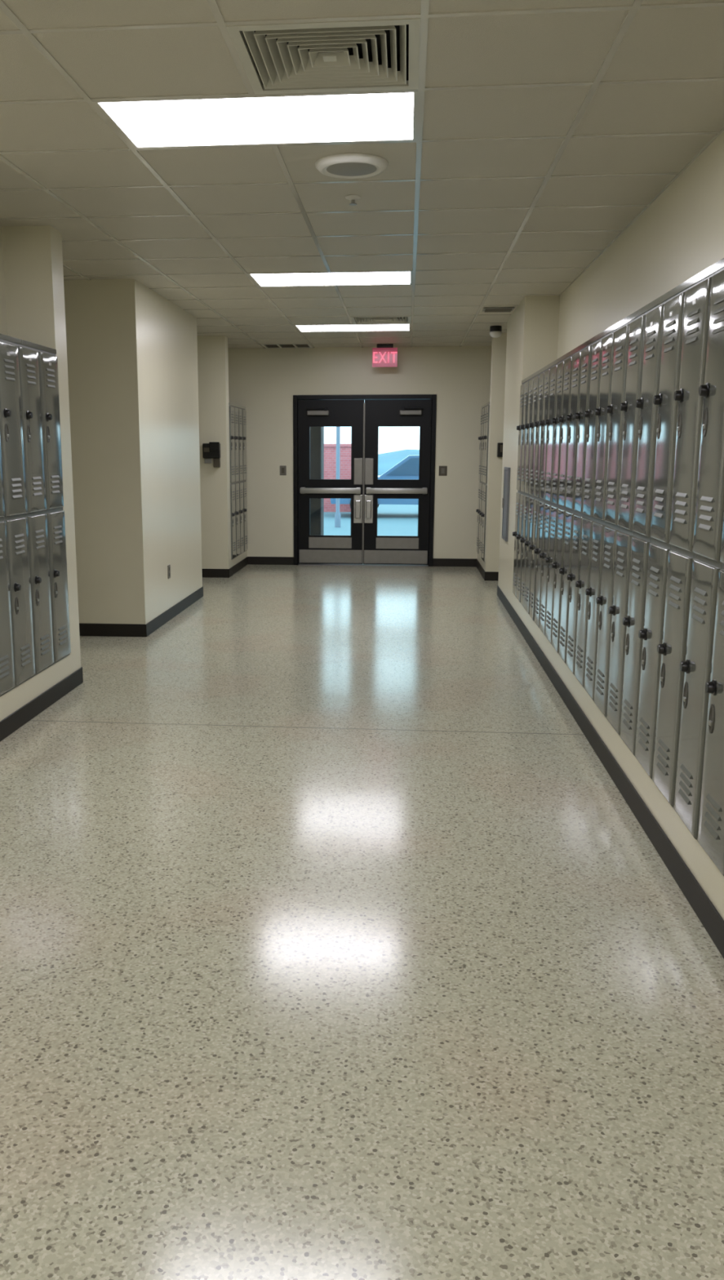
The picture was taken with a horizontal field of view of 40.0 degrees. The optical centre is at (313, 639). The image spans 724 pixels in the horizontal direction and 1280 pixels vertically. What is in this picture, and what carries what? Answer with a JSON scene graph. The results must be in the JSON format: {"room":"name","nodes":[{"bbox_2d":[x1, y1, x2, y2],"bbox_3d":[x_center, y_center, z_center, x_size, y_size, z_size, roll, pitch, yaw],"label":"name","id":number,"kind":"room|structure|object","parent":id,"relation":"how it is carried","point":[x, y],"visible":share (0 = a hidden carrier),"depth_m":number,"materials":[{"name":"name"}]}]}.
{"room":"school corridor","nodes":[
{"label":"school corridor","id":0,"kind":"room"},
{"bbox_2d":[0,226,8,335],"bbox_3d":[-1.958,-1.022,5.481,0.150,2.950,1.220,1,11,5],"label":"wall","id":1,"kind":"structure","parent":0,"point":[3,317],"depth_m":5.85,"materials":[{"name":"beige paint"}]},
{"bbox_2d":[0,333,56,354],"bbox_3d":[-1.736,-1.614,5.346,0.292,0.032,1.218,1,11,5],"label":"trim","id":2,"kind":"structure","parent":1,"relation":"attached to","point":[2,336],"depth_m":5.47,"materials":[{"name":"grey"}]},
{"bbox_2d":[0,654,71,721],"bbox_3d":[-1.739,0.317,5.716,0.290,0.230,1.220,1,11,5],"label":"trim","id":3,"kind":"structure","parent":1,"relation":"attached to","point":[20,695],"depth_m":5.67,"materials":[{"name":"beige paint"}]},
{"bbox_2d":[0,434,15,697],"bbox_3d":[-1.759,-0.611,5.073,0.323,1.835,0.302,1,11,5],"label":"locker","id":4,"kind":"object","parent":3,"relation":"on","point":[7,683],"visible":1,"depth_m":5.20,"materials":[{"name":"grey metal"}]},
{"bbox_2d":[0,338,35,688],"bbox_3d":[-1.730,-0.668,5.371,0.323,1.835,0.302,1,11,5],"label":"locker","id":5,"kind":"object","parent":3,"relation":"on","point":[11,411],"visible":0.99,"depth_m":5.33,"materials":[{"name":"grey metal"}]},
{"bbox_2d":[17,343,53,675],"bbox_3d":[-1.702,-0.725,5.669,0.322,1.835,0.302,1,11,5],"label":"locker","id":6,"kind":"object","parent":3,"relation":"on","point":[28,362],"visible":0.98,"depth_m":5.63,"materials":[{"name":"grey metal"}]},
{"bbox_2d":[37,349,71,664],"bbox_3d":[-1.674,-0.782,5.967,0.323,1.835,0.302,1,11,5],"label":"locker","id":7,"kind":"object","parent":3,"relation":"on","point":[48,362],"visible":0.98,"depth_m":5.92,"materials":[{"name":"grey metal"}]},
{"bbox_2d":[2,225,80,674],"bbox_3d":[-2.773,-1.171,6.255,2.500,2.950,0.200,1,11,5],"label":"wall","id":8,"kind":"structure","parent":0,"point":[33,269],"depth_m":5.91,"materials":[{"name":"beige paint"}]},
{"bbox_2d":[63,279,202,624],"bbox_3d":[-2.506,-1.711,9.082,2.500,2.950,2.300,1,11,5],"label":"wall","id":9,"kind":"structure","parent":0,"point":[132,352],"depth_m":8.02,"materials":[{"name":"beige paint"}]},
{"bbox_2d":[79,586,203,636],"bbox_3d":[-2.502,-0.314,9.348,2.508,0.105,2.316,1,11,5],"label":"baseboard","id":10,"kind":"structure","parent":9,"relation":"attached to","point":[85,629],"depth_m":8.15,"materials":[{"name":"black rubber"}]},
{"bbox_2d":[167,564,170,578],"bbox_3d":[-1.285,-0.610,8.860,0.010,0.120,0.075,1,11,5],"label":"wall outlet","id":11,"kind":"object","parent":9,"relation":"attached to","point":[168,566],"visible":1,"depth_m":8.85,"materials":[{"name":"brown"}]},
{"bbox_2d":[197,335,231,568],"bbox_3d":[-2.189,-2.351,12.426,2.500,2.950,1.420,1,11,5],"label":"wall","id":12,"kind":"structure","parent":0,"point":[212,351],"depth_m":11.64,"materials":[{"name":"beige paint"}]},
{"bbox_2d":[202,441,220,466],"bbox_3d":[-1.186,-2.167,11.597,0.200,0.290,0.085,1,11,5],"label":"wall box","id":13,"kind":"object","parent":12,"relation":"attached to","point":[212,449],"visible":1,"depth_m":11.57,"materials":[{"name":"black plastic"}]},
{"bbox_2d":[204,458,211,463],"bbox_3d":[-1.233,-2.102,11.642,0.080,0.055,0.030,1,11,5],"label":"tray","id":14,"kind":"object","parent":13,"relation":"on","point":[206,460],"depth_m":11.63,"materials":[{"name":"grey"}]},
{"bbox_2d":[228,402,245,408],"bbox_3d":[-1.078,-2.904,12.307,0.292,0.032,1.218,1,11,5],"label":"trim","id":15,"kind":"structure","parent":12,"relation":"attached to","point":[230,404],"depth_m":12.24,"materials":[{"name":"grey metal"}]},
{"bbox_2d":[231,550,247,566],"bbox_3d":[-1.080,-0.994,12.678,0.290,0.190,1.230,1,11,5],"label":"trim","id":16,"kind":"structure","parent":12,"relation":"attached to","point":[243,555],"depth_m":12.61,"materials":[{"name":"beige paint"}]},
{"bbox_2d":[228,404,236,559],"bbox_3d":[-1.101,-1.901,12.034,0.322,1.835,0.302,1,11,5],"label":"locker","id":17,"kind":"object","parent":16,"relation":"on","point":[232,436],"visible":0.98,"depth_m":11.98,"materials":[{"name":"grey metal"}]},
{"bbox_2d":[233,406,240,556],"bbox_3d":[-1.073,-1.958,12.332,0.322,1.835,0.302,1,11,5],"label":"locker","id":18,"kind":"object","parent":16,"relation":"on","point":[236,409],"visible":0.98,"depth_m":12.29,"materials":[{"name":"grey metal"}]},
{"bbox_2d":[237,407,244,554],"bbox_3d":[-1.044,-2.015,12.630,0.323,1.835,0.302,1,11,5],"label":"locker","id":19,"kind":"object","parent":16,"relation":"on","point":[240,410],"visible":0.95,"depth_m":12.59,"materials":[{"name":"grey metal"}]},
{"bbox_2d":[241,408,248,552],"bbox_3d":[-1.016,-2.072,12.928,0.323,1.835,0.302,1,11,5],"label":"locker","id":20,"kind":"object","parent":16,"relation":"on","point":[244,411],"visible":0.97,"depth_m":12.88,"materials":[{"name":"grey metal"}]},
{"bbox_2d":[227,346,491,559],"bbox_3d":[0.524,-2.456,12.978,7.800,2.950,0.200,1,11,5],"label":"wall","id":21,"kind":"structure","parent":0,"point":[264,381],"depth_m":12.79,"materials":[{"name":"beige paint"}]},
{"bbox_2d":[280,465,286,475],"bbox_3d":[-0.394,-2.221,13.001,0.085,0.125,0.012,1,11,5],"label":"light switch","id":22,"kind":"object","parent":21,"relation":"attached to","point":[282,468],"visible":1,"depth_m":13.00,"materials":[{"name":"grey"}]},
{"bbox_2d":[202,556,498,580],"bbox_3d":[0.449,-0.907,12.449,7.800,0.105,1.428,1,11,5],"label":"baseboard","id":23,"kind":"structure","parent":21,"relation":"attached to","point":[251,560],"depth_m":13.00,"materials":[{"name":"black rubber"}]},
{"bbox_2d":[293,394,436,566],"bbox_3d":[0.663,-2.075,12.979,1.840,2.200,0.235,1,11,5],"label":"door","id":24,"kind":"structure","parent":21,"relation":"in","point":[363,547],"depth_m":12.93,"materials":[{"name":"black paint"}]},
{"bbox_2d":[438,466,447,475],"bbox_3d":[1.677,-2.185,12.812,0.105,0.125,0.012,1,11,5],"label":"card reader","id":25,"kind":"object","parent":21,"relation":"attached to","point":[442,469],"visible":1,"depth_m":12.81,"materials":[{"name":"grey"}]},
{"bbox_2d":[0,564,723,1279],"bbox_3d":[-0.320,0.748,4.340,8.100,0.100,18.550,1,11,5],"label":"floor","id":26,"kind":"structure","parent":0,"point":[335,944],"depth_m":2.93,"materials":[{"name":"stone"}]},
{"bbox_2d":[0,0,723,348],"bbox_3d":[-0.322,-2.037,3.782,8.100,0.001,18.100,1,11,5],"label":"ceiling","id":27,"kind":"structure","parent":0,"point":[685,42],"depth_m":4.54,"materials":[{"name":"tile"}]},
{"bbox_2d":[92,90,417,148],"bbox_3d":[-0.195,-2.117,3.949,1.216,0.104,0.596,1,11,5],"label":"ceiling light","id":28,"kind":"object","parent":27,"relation":"attached to","point":[384,116],"visible":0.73,"depth_m":3.95,"materials":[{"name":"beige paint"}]},
{"bbox_2d":[261,343,311,348],"bbox_3d":[-0.324,-3.739,12.460,0.596,0.096,0.482,1,11,5],"label":"ceiling vent","id":29,"kind":"object","parent":27,"relation":"in","point":[292,345],"visible":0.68,"depth_m":12.51,"materials":[{"name":"grey metal"}]},
{"bbox_2d":[226,17,420,94],"bbox_3d":[0.056,-2.000,3.314,0.602,0.116,0.602,1,11,5],"label":"ceiling vent","id":30,"kind":"object","parent":27,"relation":"in","point":[375,55],"visible":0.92,"depth_m":3.35,"materials":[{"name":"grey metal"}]},
{"bbox_2d":[248,271,412,286],"bbox_3d":[0.149,-2.813,7.587,1.216,0.104,0.596,1,11,5],"label":"ceiling light","id":31,"kind":"object","parent":27,"relation":"attached to","point":[397,277],"visible":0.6,"depth_m":7.59,"materials":[{"name":"beige paint"}]},
{"bbox_2d":[315,153,388,178],"bbox_3d":[0.177,-2.165,4.549,0.336,0.034,0.336,1,11,5],"label":"ceiling speaker","id":32,"kind":"object","parent":27,"relation":"attached to","point":[344,166],"visible":1,"depth_m":4.48,"materials":[{"name":"white plastic"}]},
{"bbox_2d":[326,162,377,176],"bbox_3d":[0.177,-2.155,4.551,0.248,0.013,0.248,1,11,5],"label":"grille","id":33,"kind":"object","parent":32,"relation":"attached to","point":[333,169],"depth_m":4.52,"materials":[{"name":"grey metal"}]},
{"bbox_2d":[294,324,410,332],"bbox_3d":[0.436,-3.393,10.619,1.216,0.104,0.596,1,11,5],"label":"ceiling light","id":34,"kind":"object","parent":27,"relation":"attached to","point":[370,327],"visible":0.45,"depth_m":10.62,"materials":[{"name":"beige paint"}]},
{"bbox_2d":[345,195,360,205],"bbox_3d":[0.207,-2.276,5.138,0.084,0.038,0.084,1,11,5],"label":"sprinkler","id":35,"kind":"object","parent":27,"relation":"attached to","point":[353,197],"visible":1,"depth_m":5.12,"materials":[{"name":"white plastic"}]},
{"bbox_2d":[0,0,723,348],"bbox_3d":[-0.322,-2.044,3.781,8.000,0.024,18.100,1,11,5],"label":"grid","id":36,"kind":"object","parent":27,"relation":"attached to","point":[636,6],"depth_m":4.32,"materials":[{"name":"beige paint"}]},
{"bbox_2d":[350,315,411,324],"bbox_3d":[0.687,-3.275,9.984,0.602,0.116,0.602,1,11,5],"label":"ceiling vent","id":37,"kind":"object","parent":27,"relation":"in","point":[393,319],"visible":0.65,"depth_m":10.08,"materials":[{"name":"grey metal"}]},
{"bbox_2d":[372,343,397,367],"bbox_3d":[0.889,-3.521,12.280,0.310,0.275,0.060,1,11,5],"label":"exit sign","id":38,"kind":"object","parent":27,"relation":"hanging from","point":[384,355],"visible":1,"depth_m":12.28,"materials":[{"name":"red plastic"}]},
{"bbox_2d":[489,325,502,337],"bbox_3d":[1.935,-3.264,10.512,0.128,0.117,0.128,1,11,5],"label":"dome camera","id":39,"kind":"object","parent":27,"relation":"attached to","point":[495,331],"visible":1,"depth_m":10.46,"materials":[{"name":"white plastic"}]},
{"bbox_2d":[482,307,514,311],"bbox_3d":[1.716,-3.059,9.191,0.280,0.016,0.200,1,11,5],"label":"ceiling vent","id":40,"kind":"object","parent":27,"relation":"in","point":[485,309],"visible":1,"depth_m":9.13,"materials":[{"name":"grey metal"}]},
{"bbox_2d":[484,333,506,572],"bbox_3d":[3.208,-2.257,11.939,2.260,2.950,1.410,1,11,5],"label":"wall","id":41,"kind":"structure","parent":0,"point":[498,365],"depth_m":11.36,"materials":[{"name":"beige paint"}]},
{"bbox_2d":[476,553,484,568],"bbox_3d":[2.235,-0.936,12.376,0.290,0.190,1.230,1,11,5],"label":"trim","id":42,"kind":"structure","parent":41,"relation":"attached to","point":[480,560],"depth_m":12.29,"materials":[{"name":"beige paint"}]},
{"bbox_2d":[475,407,484,553],"bbox_3d":[2.255,-2.015,12.630,0.322,1.835,0.302,1,11,5],"label":"locker","id":43,"kind":"object","parent":42,"relation":"on","point":[481,424],"visible":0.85,"depth_m":12.62,"materials":[{"name":"grey metal"}]},
{"bbox_2d":[477,406,485,555],"bbox_3d":[2.227,-1.958,12.332,0.322,1.835,0.302,1,11,5],"label":"locker","id":44,"kind":"object","parent":42,"relation":"on","point":[482,431],"visible":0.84,"depth_m":12.31,"materials":[{"name":"grey metal"}]},
{"bbox_2d":[479,405,487,558],"bbox_3d":[2.199,-1.901,12.033,0.323,1.835,0.302,1,11,5],"label":"locker","id":45,"kind":"object","parent":42,"relation":"on","point":[485,408],"visible":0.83,"depth_m":12.02,"materials":[{"name":"grey metal"}]},
{"bbox_2d":[480,404,489,562],"bbox_3d":[2.171,-1.844,11.735,0.322,1.835,0.302,1,11,5],"label":"locker","id":46,"kind":"object","parent":42,"relation":"on","point":[486,437],"visible":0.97,"depth_m":11.68,"materials":[{"name":"grey metal"}]},
{"bbox_2d":[497,442,502,457],"bbox_3d":[2.183,-2.165,11.294,0.170,0.160,0.076,1,11,5],"label":"wall box","id":47,"kind":"object","parent":41,"relation":"attached to","point":[500,445],"visible":0.44,"depth_m":11.27,"materials":[{"name":"black plastic"}]},
{"bbox_2d":[497,295,559,608],"bbox_3d":[2.095,-1.775,9.416,0.440,2.950,1.530,1,11,5],"label":"wall","id":48,"kind":"structure","parent":0,"point":[532,327],"depth_m":8.95,"materials":[{"name":"beige paint"}]},
{"bbox_2d":[502,466,510,541],"bbox_3d":[1.871,-1.326,9.651,0.034,0.700,0.400,1,11,5],"label":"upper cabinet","id":49,"kind":"object","parent":48,"relation":"attached to","point":[505,500],"visible":1,"depth_m":9.57,"materials":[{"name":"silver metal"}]},
{"bbox_2d":[557,130,723,358],"bbox_3d":[1.887,-1.059,5.672,0.150,2.950,6.100,1,11,5],"label":"wall","id":50,"kind":"structure","parent":0,"point":[680,234],"depth_m":5.16,"materials":[{"name":"beige paint"}]},
{"bbox_2d":[513,594,723,919],"bbox_3d":[1.668,0.273,5.948,0.290,0.230,6.100,1,11,5],"label":"locker base","id":51,"kind":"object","parent":50,"relation":"attached to","point":[709,877],"depth_m":4.04,"materials":[{"name":"beige paint"}]},
{"bbox_2d":[512,382,525,595],"bbox_3d":[1.914,-1.284,8.589,0.322,1.835,0.302,1,11,5],"label":"locker","id":52,"kind":"object","parent":51,"relation":"on","point":[522,391],"visible":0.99,"depth_m":8.57,"materials":[{"name":"grey metal"}]},
{"bbox_2d":[515,378,530,603],"bbox_3d":[1.885,-1.226,8.291,0.323,1.835,0.302,1,11,5],"label":"locker","id":53,"kind":"object","parent":51,"relation":"on","point":[519,535],"visible":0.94,"depth_m":8.28,"materials":[{"name":"grey metal"}]},
{"bbox_2d":[520,376,535,607],"bbox_3d":[1.857,-1.169,7.993,0.322,1.835,0.302,1,11,5],"label":"locker","id":54,"kind":"object","parent":51,"relation":"on","point":[527,495],"visible":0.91,"depth_m":7.98,"materials":[{"name":"grey metal"}]},
{"bbox_2d":[524,373,540,613],"bbox_3d":[1.829,-1.112,7.695,0.322,1.835,0.302,1,11,5],"label":"locker","id":55,"kind":"object","parent":51,"relation":"on","point":[535,384],"visible":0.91,"depth_m":7.68,"materials":[{"name":"grey metal"}]},
{"bbox_2d":[528,369,546,622],"bbox_3d":[1.801,-1.055,7.396,0.322,1.835,0.302,1,11,5],"label":"locker","id":56,"kind":"object","parent":51,"relation":"on","point":[541,377],"visible":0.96,"depth_m":7.38,"materials":[{"name":"grey metal"}]},
{"bbox_2d":[533,366,551,627],"bbox_3d":[1.773,-0.998,7.098,0.322,1.835,0.302,1,11,5],"label":"locker","id":57,"kind":"object","parent":51,"relation":"on","point":[547,374],"visible":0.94,"depth_m":7.08,"materials":[{"name":"grey metal"}]},
{"bbox_2d":[539,362,559,638],"bbox_3d":[1.744,-0.941,6.800,0.323,1.835,0.302,1,11,5],"label":"locker","id":58,"kind":"object","parent":51,"relation":"on","point":[553,384],"visible":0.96,"depth_m":6.79,"materials":[{"name":"grey metal"}]},
{"bbox_2d":[545,358,566,644],"bbox_3d":[1.716,-0.884,6.502,0.323,1.835,0.302,1,11,5],"label":"locker","id":59,"kind":"object","parent":51,"relation":"on","point":[560,371],"visible":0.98,"depth_m":6.49,"materials":[{"name":"grey metal"}]},
{"bbox_2d":[551,353,574,654],"bbox_3d":[1.688,-0.827,6.203,0.322,1.835,0.302,1,11,5],"label":"locker","id":60,"kind":"object","parent":51,"relation":"on","point":[562,509],"visible":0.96,"depth_m":6.19,"materials":[{"name":"grey metal"}]},
{"bbox_2d":[558,348,582,663],"bbox_3d":[1.660,-0.770,5.905,0.323,1.835,0.302,1,11,5],"label":"locker","id":61,"kind":"object","parent":51,"relation":"on","point":[576,357],"visible":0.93,"depth_m":5.88,"materials":[{"name":"grey metal"}]},
{"bbox_2d":[565,342,593,674],"bbox_3d":[1.632,-0.713,5.606,0.322,1.835,0.302,1,11,5],"label":"locker","id":62,"kind":"object","parent":51,"relation":"on","point":[573,576],"visible":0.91,"depth_m":5.59,"materials":[{"name":"grey metal"}]},
{"bbox_2d":[573,336,604,689],"bbox_3d":[1.603,-0.656,5.308,0.323,1.835,0.302,1,11,5],"label":"locker","id":63,"kind":"object","parent":51,"relation":"on","point":[583,583],"visible":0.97,"depth_m":5.29,"materials":[{"name":"grey metal"}]},
{"bbox_2d":[583,328,617,700],"bbox_3d":[1.575,-0.599,5.010,0.322,1.835,0.302,1,11,5],"label":"locker","id":64,"kind":"object","parent":51,"relation":"on","point":[607,342],"visible":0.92,"depth_m":4.99,"materials":[{"name":"grey metal"}]},
{"bbox_2d":[593,320,631,719],"bbox_3d":[1.547,-0.542,4.712,0.323,1.835,0.302,1,11,5],"label":"locker","id":65,"kind":"object","parent":51,"relation":"on","point":[619,362],"visible":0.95,"depth_m":4.70,"materials":[{"name":"grey metal"}]},
{"bbox_2d":[606,311,647,737],"bbox_3d":[1.519,-0.485,4.413,0.323,1.835,0.302,1,11,5],"label":"locker","id":66,"kind":"object","parent":51,"relation":"on","point":[618,610],"visible":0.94,"depth_m":4.39,"materials":[{"name":"grey metal"}]},
{"bbox_2d":[619,300,666,755],"bbox_3d":[1.491,-0.428,4.115,0.322,1.835,0.302,1,11,5],"label":"locker","id":67,"kind":"object","parent":51,"relation":"on","point":[640,541],"visible":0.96,"depth_m":4.09,"materials":[{"name":"grey metal"}]},
{"bbox_2d":[634,288,688,779],"bbox_3d":[1.463,-0.371,3.817,0.322,1.835,0.302,1,11,5],"label":"locker","id":68,"kind":"object","parent":51,"relation":"on","point":[659,547],"visible":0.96,"depth_m":3.80,"materials":[{"name":"grey metal"}]},
{"bbox_2d":[652,272,714,810],"bbox_3d":[1.434,-0.314,3.519,0.323,1.835,0.302,1,11,5],"label":"locker","id":69,"kind":"object","parent":51,"relation":"on","point":[672,650],"visible":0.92,"depth_m":3.50,"materials":[{"name":"grey metal"}]},
{"bbox_2d":[673,266,723,839],"bbox_3d":[1.406,-0.257,3.220,0.322,1.835,0.302,1,11,5],"label":"locker","id":70,"kind":"object","parent":51,"relation":"on","point":[709,498],"visible":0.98,"depth_m":3.22,"materials":[{"name":"grey metal"}]},
{"bbox_2d":[697,507,723,875],"bbox_3d":[1.378,-0.200,2.922,0.322,1.835,0.302,1,11,5],"label":"locker","id":71,"kind":"object","parent":51,"relation":"on","point":[710,836],"visible":1,"depth_m":3.06,"materials":[{"name":"grey metal"}]},
{"bbox_2d":[521,257,723,383],"bbox_3d":[1.665,-1.658,5.579,0.292,0.032,6.098,1,11,5],"label":"trim","id":72,"kind":"structure","parent":50,"relation":"attached to","point":[719,264],"depth_m":4.12,"materials":[{"name":"grey metal"}]},
{"bbox_3d":[1.096,0.245,-1.146,0.440,2.950,7.870,1,11,5],"label":"wall","id":73,"kind":"structure","parent":0,"visible":0},
{"bbox_2d":[497,585,723,958],"bbox_3d":[1.227,0.924,2.877,0.008,0.105,15.508,1,11,5],"label":"baseboard","id":74,"kind":"structure","parent":73,"relation":"attached to","point":[710,918],"depth_m":4.05,"materials":[{"name":"black rubber"}]},
{"bbox_3d":[-2.321,0.007,0.098,0.440,2.950,9.760,1,11,5],"label":"wall","id":75,"kind":"structure","parent":0,"visible":0},
{"bbox_2d":[0,666,83,742],"bbox_3d":[-3.277,1.252,1.157,2.508,0.105,11.188,1,11,5],"label":"baseboard","id":76,"kind":"structure","parent":75,"relation":"attached to","point":[30,710],"depth_m":5.73,"materials":[{"name":"black rubber"}]},
{"label":"outside","id":77,"kind":"structure","parent":0,"visible":0},
{"bbox_2d":[324,504,417,535],"bbox_3d":[7.091,-12.792,75.258,120.000,0.100,126.700,1,11,5],"label":"ground","id":78,"kind":"structure","parent":77,"point":[392,519],"depth_m":21.41,"materials":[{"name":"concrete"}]},
{"bbox_2d":[310,426,324,535],"bbox_3d":[-0.158,-2.825,13.764,0.585,3.420,0.450,1,11,5],"label":"column","id":79,"kind":"structure","parent":78,"relation":"on","point":[317,433],"depth_m":13.68,"materials":[{"name":"black concrete"}]},
{"bbox_2d":[324,444,351,511],"bbox_3d":[-5.313,-4.134,25.454,12.710,1.760,0.410,1,11,5],"label":"brick wall","id":80,"kind":"structure","parent":78,"relation":"on","point":[330,450],"depth_m":24.68,"materials":[{"name":"brick"}]},
{"bbox_2d":[334,426,340,527],"bbox_3d":[0.645,-4.861,19.459,0.600,5.280,0.200,1,11,5],"label":"lamp post","id":81,"kind":"object","parent":78,"relation":"on","point":[337,516],"visible":0.33,"depth_m":19.73,"materials":[{"name":"blue"}]},
{"bbox_2d":[330,455,419,508],"bbox_3d":[2.567,-3.616,23.197,4.270,1.430,1.860,1,11,5],"label":"car","id":82,"kind":"object","parent":78,"relation":"on","point":[408,468],"visible":0.02,"depth_m":22.45,"materials":[{"name":"blue paint"}]},
{"bbox_2d":[377,448,419,475],"bbox_3d":[7.031,-14.079,74.353,80.000,2.929,32.000,1,11,5],"label":"hill","id":83,"kind":"structure","parent":78,"relation":"on","point":[386,461],"depth_m":64.24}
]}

